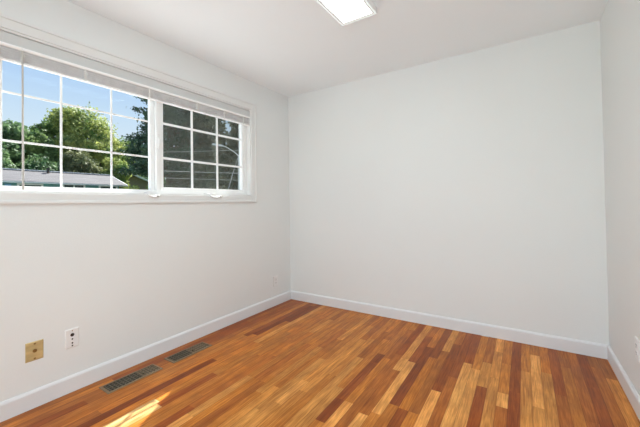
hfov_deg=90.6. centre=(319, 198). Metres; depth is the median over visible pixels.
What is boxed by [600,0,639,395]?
wall
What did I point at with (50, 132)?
broadleaf tree
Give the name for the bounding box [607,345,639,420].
baseboard
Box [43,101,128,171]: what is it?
broadleaf tree
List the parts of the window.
sash, frame, crank handle, sash, crank handle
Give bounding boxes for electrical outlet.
[273,275,277,286]
[634,336,639,362]
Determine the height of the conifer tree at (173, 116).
11.978 m
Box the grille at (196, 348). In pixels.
[169,343,207,360]
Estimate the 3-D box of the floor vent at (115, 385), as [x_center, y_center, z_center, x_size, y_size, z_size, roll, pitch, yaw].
[-1.248,1.190,2.109,0.130,0.010,0.350,-1,-1,33]
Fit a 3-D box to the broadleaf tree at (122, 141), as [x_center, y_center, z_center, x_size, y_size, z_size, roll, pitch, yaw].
[-16.704,-1.406,27.104,3.102,7.569,3.290,-1,-1,33]
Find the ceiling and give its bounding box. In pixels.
[67,0,607,96]
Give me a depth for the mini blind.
2.14 m
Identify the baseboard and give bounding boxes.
[0,290,290,421]
[291,291,606,358]
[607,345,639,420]
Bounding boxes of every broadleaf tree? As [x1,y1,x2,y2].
[2,118,32,163]
[2,148,18,168]
[13,154,59,171]
[14,128,59,161]
[29,113,67,165]
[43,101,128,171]
[63,150,102,173]
[97,156,131,188]
[115,137,143,177]
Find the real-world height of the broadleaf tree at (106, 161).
4.847 m
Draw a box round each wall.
[0,0,290,401]
[288,20,608,344]
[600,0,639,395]
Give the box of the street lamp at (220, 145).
[212,143,238,189]
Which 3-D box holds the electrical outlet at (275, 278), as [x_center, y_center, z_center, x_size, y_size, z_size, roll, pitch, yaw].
[-0.501,0.937,3.585,0.008,0.115,0.072,-1,-1,33]
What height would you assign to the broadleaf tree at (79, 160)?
5.335 m
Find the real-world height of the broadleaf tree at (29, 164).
4.775 m
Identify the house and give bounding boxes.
[2,168,127,188]
[126,173,147,189]
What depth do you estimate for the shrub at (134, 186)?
12.26 m
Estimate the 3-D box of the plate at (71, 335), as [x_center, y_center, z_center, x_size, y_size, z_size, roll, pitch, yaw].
[-1.542,0.870,1.971,0.007,0.115,0.072,-1,-1,33]
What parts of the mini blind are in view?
ladder cord, rail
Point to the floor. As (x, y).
(290, 363)
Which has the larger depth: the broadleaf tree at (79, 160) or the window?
the broadleaf tree at (79, 160)
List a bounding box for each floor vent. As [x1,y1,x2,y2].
[99,364,162,393]
[164,342,212,362]
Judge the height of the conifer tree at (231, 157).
7.164 m
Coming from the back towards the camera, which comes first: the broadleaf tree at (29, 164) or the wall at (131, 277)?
the broadleaf tree at (29, 164)
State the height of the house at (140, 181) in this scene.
4.020 m
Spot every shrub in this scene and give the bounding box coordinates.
[129,184,138,188]
[172,157,235,189]
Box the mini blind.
[0,30,249,189]
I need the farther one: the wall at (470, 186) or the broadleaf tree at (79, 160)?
the broadleaf tree at (79, 160)
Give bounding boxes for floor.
[0,299,639,426]
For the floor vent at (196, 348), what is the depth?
2.45 m
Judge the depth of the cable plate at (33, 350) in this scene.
1.81 m
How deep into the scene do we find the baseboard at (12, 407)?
2.18 m
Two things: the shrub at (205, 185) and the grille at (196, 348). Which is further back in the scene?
the shrub at (205, 185)
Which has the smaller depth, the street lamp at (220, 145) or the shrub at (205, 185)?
the street lamp at (220, 145)
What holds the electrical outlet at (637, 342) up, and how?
attached to the wall at (620, 19)
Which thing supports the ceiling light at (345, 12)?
attached to the ceiling
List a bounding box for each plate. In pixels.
[25,339,42,362]
[65,327,78,348]
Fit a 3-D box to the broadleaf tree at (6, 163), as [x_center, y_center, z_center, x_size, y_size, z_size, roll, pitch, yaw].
[-17.280,-0.275,16.232,3.097,4.988,2.751,-1,-1,33]
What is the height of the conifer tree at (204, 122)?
9.519 m
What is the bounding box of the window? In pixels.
[0,13,257,203]
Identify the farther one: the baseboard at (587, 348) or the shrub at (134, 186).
the shrub at (134, 186)
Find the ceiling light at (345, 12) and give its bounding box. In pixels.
[316,0,376,25]
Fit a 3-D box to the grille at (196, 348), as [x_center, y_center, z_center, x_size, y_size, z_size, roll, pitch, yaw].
[-1.021,1.194,2.468,0.100,0.004,0.308,-1,-1,33]
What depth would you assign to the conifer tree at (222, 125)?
18.94 m
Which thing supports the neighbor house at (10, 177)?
on the ground
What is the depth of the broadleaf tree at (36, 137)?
19.19 m
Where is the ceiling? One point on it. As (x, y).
(289, 48)
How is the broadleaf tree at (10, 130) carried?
on the ground
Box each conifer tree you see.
[115,96,207,186]
[163,109,225,188]
[196,114,228,162]
[221,122,238,189]

